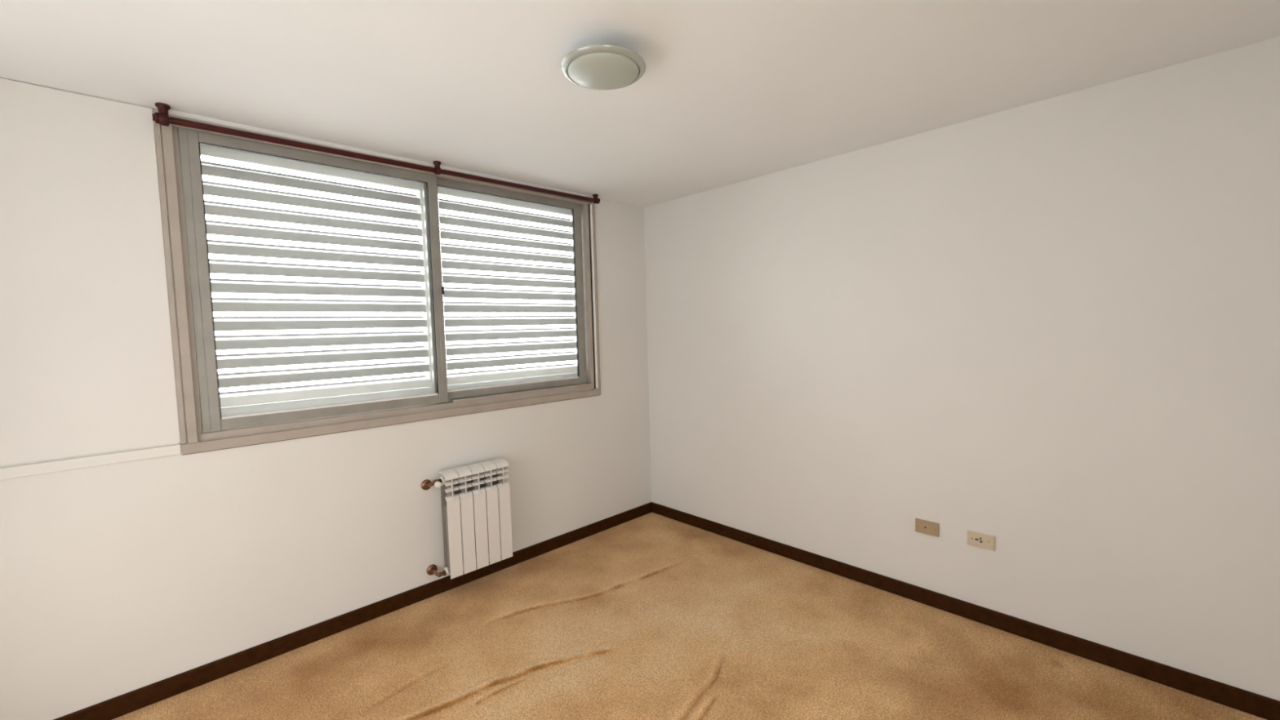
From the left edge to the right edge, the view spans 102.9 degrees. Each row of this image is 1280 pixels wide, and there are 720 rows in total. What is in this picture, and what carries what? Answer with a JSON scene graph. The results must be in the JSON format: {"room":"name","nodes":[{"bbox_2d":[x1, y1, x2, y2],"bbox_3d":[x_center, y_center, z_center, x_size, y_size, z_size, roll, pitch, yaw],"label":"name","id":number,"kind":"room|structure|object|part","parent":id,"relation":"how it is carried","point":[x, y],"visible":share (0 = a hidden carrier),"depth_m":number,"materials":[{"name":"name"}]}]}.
{"room":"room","nodes":[
{"label":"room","id":0,"kind":"room"},
{"bbox_2d":[0,80,651,719],"bbox_3d":[-1.270,0.128,2.764,3.750,2.350,0.160,-5,5,-44],"label":"wall","id":1,"kind":"structure","parent":0,"point":[116,580],"depth_m":2.29,"materials":[{"name":"paint"}]},
{"bbox_2d":[0,77,182,479],"bbox_3d":[-2.101,-0.280,1.824,0.604,1.368,0.013,-5,5,-44],"label":"wall panel","id":2,"kind":"object","parent":1,"relation":"attached to","point":[87,367],"depth_m":1.87,"materials":[{"name":"paint"}]},
{"bbox_3d":[-2.083,0.381,1.865,0.604,0.042,0.012,-5,5,-44],"label":"rail","id":3,"kind":"part","parent":2,"relation":"part of","materials":[{"name":"paint"}]},
{"bbox_2d":[53,502,652,719],"bbox_3d":[-1.179,1.264,2.773,3.550,0.077,0.012,-5,5,-44],"label":"baseboard","id":4,"kind":"structure","parent":1,"relation":"attached to","point":[116,707],"depth_m":2.40,"materials":[{"name":"brown wood"}]},
{"bbox_2d":[151,102,599,204],"bbox_3d":[-1.072,-1.013,2.711,2.205,0.078,0.047,-5,5,-44],"label":"curtain rod","id":5,"kind":"object","parent":1,"relation":"attached to","point":[162,117],"visible":1,"depth_m":2.37,"materials":[{"name":"brown wood"}]},
{"bbox_2d":[152,108,600,455],"bbox_3d":[-1.109,-0.367,2.818,2.208,1.375,0.077,-5,5,-44],"label":"window","id":6,"kind":"structure","parent":1,"relation":"in","point":[219,432],"depth_m":2.36,"materials":[{"name":"paint"}]},
{"bbox_3d":[-1.878,-0.321,2.039,0.018,1.328,0.012,-5,5,-44],"label":"casing","id":7,"kind":"part","parent":6,"relation":"part of","materials":[{"name":"paint"}]},
{"bbox_3d":[-1.858,-0.322,2.057,0.032,1.328,0.014,-5,5,-44],"label":"casing","id":8,"kind":"part","parent":6,"relation":"part of","materials":[{"name":"paint"}]},
{"bbox_2d":[177,130,433,422],"bbox_3d":[-1.557,-0.378,2.512,1.074,1.230,0.028,-5,5,-44],"label":"louvered shutter","id":9,"kind":"object","parent":6,"relation":"attached to","point":[252,401],"visible":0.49,"depth_m":2.47,"materials":[{"name":"paint"}]},
{"bbox_3d":[-1.573,-0.946,2.476,0.974,0.089,0.028,-5,5,-44],"label":"rail","id":10,"kind":"part","parent":9,"relation":"part of","materials":[{"name":"paint"}]},
{"bbox_3d":[-1.561,-0.840,2.473,0.974,0.042,0.002,-5,5,-44],"label":"blade","id":11,"kind":"part","parent":9,"relation":"part of","materials":[{"name":"paint"}]},
{"bbox_3d":[-1.559,-0.756,2.478,0.974,0.042,0.002,-5,5,-44],"label":"blade","id":12,"kind":"part","parent":9,"relation":"part of","materials":[{"name":"paint"}]},
{"bbox_3d":[-1.556,-0.673,2.484,0.974,0.042,0.002,-5,5,-44],"label":"blade","id":13,"kind":"part","parent":9,"relation":"part of","materials":[{"name":"paint"}]},
{"bbox_3d":[-1.554,-0.590,2.489,0.974,0.042,0.002,-5,5,-44],"label":"blade","id":14,"kind":"part","parent":9,"relation":"part of","materials":[{"name":"paint"}]},
{"bbox_3d":[-1.552,-0.507,2.494,0.974,0.042,0.002,-5,5,-44],"label":"blade","id":15,"kind":"part","parent":9,"relation":"part of","materials":[{"name":"paint"}]},
{"bbox_3d":[-1.550,-0.423,2.499,0.974,0.042,0.002,-5,5,-44],"label":"blade","id":16,"kind":"part","parent":9,"relation":"part of","materials":[{"name":"paint"}]},
{"bbox_3d":[-1.547,-0.340,2.504,0.974,0.042,0.002,-5,5,-44],"label":"blade","id":17,"kind":"part","parent":9,"relation":"part of","materials":[{"name":"paint"}]},
{"bbox_3d":[-1.545,-0.257,2.510,0.974,0.042,0.002,-5,5,-44],"label":"blade","id":18,"kind":"part","parent":9,"relation":"part of","materials":[{"name":"paint"}]},
{"bbox_3d":[-1.543,-0.174,2.515,0.974,0.042,0.002,-5,5,-44],"label":"blade","id":19,"kind":"part","parent":9,"relation":"part of","materials":[{"name":"paint"}]},
{"bbox_3d":[-1.540,-0.091,2.520,0.974,0.042,0.002,-5,5,-44],"label":"blade","id":20,"kind":"part","parent":9,"relation":"part of","materials":[{"name":"paint"}]},
{"bbox_3d":[-1.538,-0.007,2.525,0.974,0.042,0.002,-5,5,-44],"label":"blade","id":21,"kind":"part","parent":9,"relation":"part of","materials":[{"name":"paint"}]},
{"bbox_3d":[-1.536,0.076,2.530,0.974,0.042,0.002,-5,5,-44],"label":"blade","id":22,"kind":"part","parent":9,"relation":"part of","materials":[{"name":"paint"}]},
{"bbox_3d":[-1.543,0.160,2.545,0.974,0.045,0.028,-5,5,-44],"label":"rail","id":23,"kind":"part","parent":9,"relation":"part of","materials":[{"name":"paint"}]},
{"bbox_3d":[-1.544,0.210,2.550,0.974,0.051,0.022,-5,5,-44],"label":"rail","id":24,"kind":"part","parent":9,"relation":"part of","materials":[{"name":"paint"}]},
{"bbox_3d":[-1.485,-0.948,2.425,0.935,0.043,0.022,-5,5,-44],"label":"rail","id":25,"kind":"part","parent":6,"relation":"part of","materials":[{"name":"metal"}]},
{"bbox_3d":[-1.468,-0.352,2.462,0.936,1.152,0.016,-5,5,-44],"label":"sash","id":26,"kind":"part","parent":6,"relation":"part of","materials":[{"name":"grey metal"}]},
{"bbox_3d":[-1.453,0.244,2.500,0.935,0.045,0.022,-5,5,-44],"label":"rail","id":27,"kind":"part","parent":6,"relation":"part of","materials":[{"name":"metal"}]},
{"bbox_3d":[-1.097,-1.008,2.769,2.132,0.011,0.014,-5,5,-44],"label":"casing","id":28,"kind":"part","parent":6,"relation":"part of","materials":[{"name":"paint"}]},
{"bbox_3d":[-1.072,0.294,2.840,2.208,0.042,0.014,-5,5,-44],"label":"casing","id":29,"kind":"part","parent":6,"relation":"part of","materials":[{"name":"paint"}]},
{"bbox_3d":[-0.795,-1.014,3.132,0.943,0.038,0.022,-5,5,-44],"label":"rail","id":30,"kind":"part","parent":6,"relation":"part of","materials":[{"name":"metal"}]},
{"bbox_2d":[436,186,577,390],"bbox_3d":[-0.794,-0.444,3.248,1.048,1.230,0.028,-5,5,-44],"label":"louvered shutter","id":31,"kind":"object","parent":6,"relation":"attached to","point":[499,376],"visible":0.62,"depth_m":3.19,"materials":[{"name":"paint"}]},
{"bbox_3d":[-0.810,-1.013,3.213,0.948,0.089,0.028,-5,5,-44],"label":"rail","id":32,"kind":"part","parent":31,"relation":"part of","materials":[{"name":"paint"}]},
{"bbox_3d":[-0.797,-0.906,3.210,0.948,0.042,0.002,-5,5,-44],"label":"blade","id":33,"kind":"part","parent":31,"relation":"part of","materials":[{"name":"paint"}]},
{"bbox_3d":[-0.795,-0.823,3.215,0.948,0.042,0.002,-5,5,-44],"label":"blade","id":34,"kind":"part","parent":31,"relation":"part of","materials":[{"name":"paint"}]},
{"bbox_3d":[-0.793,-0.740,3.220,0.948,0.042,0.002,-5,5,-44],"label":"blade","id":35,"kind":"part","parent":31,"relation":"part of","materials":[{"name":"paint"}]},
{"bbox_3d":[-0.791,-0.657,3.226,0.948,0.042,0.002,-5,5,-44],"label":"blade","id":36,"kind":"part","parent":31,"relation":"part of","materials":[{"name":"paint"}]},
{"bbox_3d":[-0.788,-0.574,3.231,0.948,0.042,0.002,-5,5,-44],"label":"blade","id":37,"kind":"part","parent":31,"relation":"part of","materials":[{"name":"paint"}]},
{"bbox_3d":[-0.786,-0.490,3.236,0.948,0.042,0.002,-5,5,-44],"label":"blade","id":38,"kind":"part","parent":31,"relation":"part of","materials":[{"name":"paint"}]},
{"bbox_3d":[-0.784,-0.407,3.241,0.948,0.042,0.002,-5,5,-44],"label":"blade","id":39,"kind":"part","parent":31,"relation":"part of","materials":[{"name":"paint"}]},
{"bbox_3d":[-0.782,-0.324,3.246,0.948,0.042,0.002,-5,5,-44],"label":"blade","id":40,"kind":"part","parent":31,"relation":"part of","materials":[{"name":"paint"}]},
{"bbox_3d":[-0.779,-0.241,3.252,0.948,0.042,0.002,-5,5,-44],"label":"blade","id":41,"kind":"part","parent":31,"relation":"part of","materials":[{"name":"paint"}]},
{"bbox_3d":[-0.777,-0.158,3.257,0.948,0.042,0.002,-5,5,-44],"label":"blade","id":42,"kind":"part","parent":31,"relation":"part of","materials":[{"name":"paint"}]},
{"bbox_3d":[-0.775,-0.074,3.262,0.948,0.042,0.002,-5,5,-44],"label":"blade","id":43,"kind":"part","parent":31,"relation":"part of","materials":[{"name":"paint"}]},
{"bbox_3d":[-0.772,0.009,3.267,0.948,0.042,0.002,-5,5,-44],"label":"blade","id":44,"kind":"part","parent":31,"relation":"part of","materials":[{"name":"paint"}]},
{"bbox_3d":[-0.779,0.093,3.282,0.948,0.045,0.028,-5,5,-44],"label":"rail","id":45,"kind":"part","parent":31,"relation":"part of","materials":[{"name":"paint"}]},
{"bbox_3d":[-0.780,0.143,3.287,0.948,0.051,0.022,-5,5,-44],"label":"rail","id":46,"kind":"part","parent":31,"relation":"part of","materials":[{"name":"paint"}]},
{"bbox_3d":[-0.779,-0.421,3.168,0.944,1.150,0.016,-5,5,-44],"label":"sash","id":47,"kind":"part","parent":6,"relation":"part of","materials":[{"name":"grey metal"}]},
{"bbox_3d":[-0.763,0.173,3.206,0.943,0.042,0.022,-5,5,-44],"label":"rail","id":48,"kind":"part","parent":6,"relation":"part of","materials":[{"name":"metal"}]},
{"bbox_3d":[-0.703,0.201,3.223,0.990,0.014,0.027,-5,5,-44],"label":"track rail","id":49,"kind":"part","parent":6,"relation":"part of","materials":[{"name":"metal"}]},
{"bbox_3d":[-0.306,-0.458,3.555,0.022,1.328,0.014,-5,5,-44],"label":"casing","id":50,"kind":"part","parent":6,"relation":"part of","materials":[{"name":"paint"}]},
{"bbox_2d":[168,109,593,198],"bbox_3d":[-1.094,-1.044,2.757,2.160,0.018,0.034,-5,5,-44],"label":"trim","id":51,"kind":"structure","parent":1,"relation":"attached to","point":[175,113],"depth_m":2.38,"materials":[{"name":"white"}]},
{"bbox_2d":[201,382,586,431],"bbox_3d":[-1.175,0.257,2.930,2.130,0.108,0.140,-5,5,-44],"label":"trim","id":52,"kind":"structure","parent":1,"relation":"attached to","point":[449,400],"depth_m":3.16,"materials":[{"name":"paint"}]},
{"bbox_2d":[421,457,512,578],"bbox_3d":[-0.967,0.887,2.884,0.462,0.576,0.128,-5,5,-44],"label":"radiator","id":53,"kind":"object","parent":1,"relation":"attached to","point":[477,526],"visible":1,"depth_m":2.85,"materials":[{"name":"white metal"}]},
{"bbox_3d":[-1.004,0.970,2.769,0.072,0.427,0.003,-5,5,-44],"label":"panel","id":54,"kind":"part","parent":53,"relation":"part of","materials":[{"name":"white metal"}]},
{"bbox_3d":[-0.949,0.965,2.821,0.072,0.427,0.003,-5,5,-44],"label":"panel","id":55,"kind":"part","parent":53,"relation":"part of","materials":[{"name":"white metal"}]},
{"bbox_3d":[-0.894,0.961,2.874,0.072,0.427,0.003,-5,5,-44],"label":"panel","id":56,"kind":"part","parent":53,"relation":"part of","materials":[{"name":"white metal"}]},
{"bbox_3d":[-0.839,0.956,2.927,0.072,0.427,0.003,-5,5,-44],"label":"panel","id":57,"kind":"part","parent":53,"relation":"part of","materials":[{"name":"white metal"}]},
{"bbox_3d":[-0.785,0.951,2.980,0.072,0.427,0.003,-5,5,-44],"label":"panel","id":58,"kind":"part","parent":53,"relation":"part of","materials":[{"name":"white metal"}]},
{"bbox_2d":[0,0,1279,207],"bbox_3d":[-0.069,-1.058,1.413,3.750,0.120,3.710,-5,5,-44],"label":"ceiling","id":59,"kind":"structure","parent":0,"point":[728,92],"depth_m":1.76,"materials":[{"name":"paint"}]},
{"bbox_2d":[560,44,645,89],"bbox_3d":[-0.120,-0.965,1.666,0.278,0.095,0.278,-5,5,-44],"label":"ceiling lamp","id":60,"kind":"object","parent":59,"relation":"attached to","point":[601,66],"visible":1,"depth_m":1.61,"materials":[{"name":"white glass"}]},
{"bbox_3d":[-0.119,-0.932,1.668,0.234,0.030,0.234,-5,5,-44],"label":"lamp shade","id":61,"kind":"part","parent":60,"relation":"part of","materials":[{"name":"white glass"}]},
{"bbox_2d":[112,511,1266,719],"bbox_3d":[0.053,1.348,1.505,3.550,0.017,3.550,-5,5,-44],"label":"floor","id":62,"kind":"structure","parent":0,"point":[651,615],"depth_m":2.22,"materials":[{"name":"beige carpet"}]},
{"bbox_2d":[644,36,1279,701],"bbox_3d":[1.331,0.061,2.697,0.100,2.350,3.550,-5,5,-44],"label":"wall","id":63,"kind":"structure","parent":0,"point":[1049,329],"depth_m":2.25,"materials":[{"name":"paint"}]},
{"bbox_2d":[915,518,938,537],"bbox_3d":[1.445,0.845,2.569,0.012,0.068,0.107,-5,5,-44],"label":"socket","id":64,"kind":"object","parent":63,"relation":"attached to","point":[924,526],"visible":1,"depth_m":2.56,"materials":[{"name":"beige plastic"}]},
{"bbox_2d":[651,502,1279,719],"bbox_3d":[1.291,1.198,2.760,0.012,0.077,3.438,-5,5,-44],"label":"baseboard","id":65,"kind":"structure","parent":63,"relation":"attached to","point":[1251,703],"depth_m":2.30,"materials":[{"name":"brown wood"}]},
{"bbox_2d":[967,529,995,551],"bbox_3d":[1.607,0.852,2.404,0.009,0.070,0.112,-5,5,-44],"label":"power socket","id":66,"kind":"object","parent":63,"relation":"attached to","point":[982,540],"visible":1,"depth_m":2.40,"materials":[{"name":"beige plastic"}]}
]}

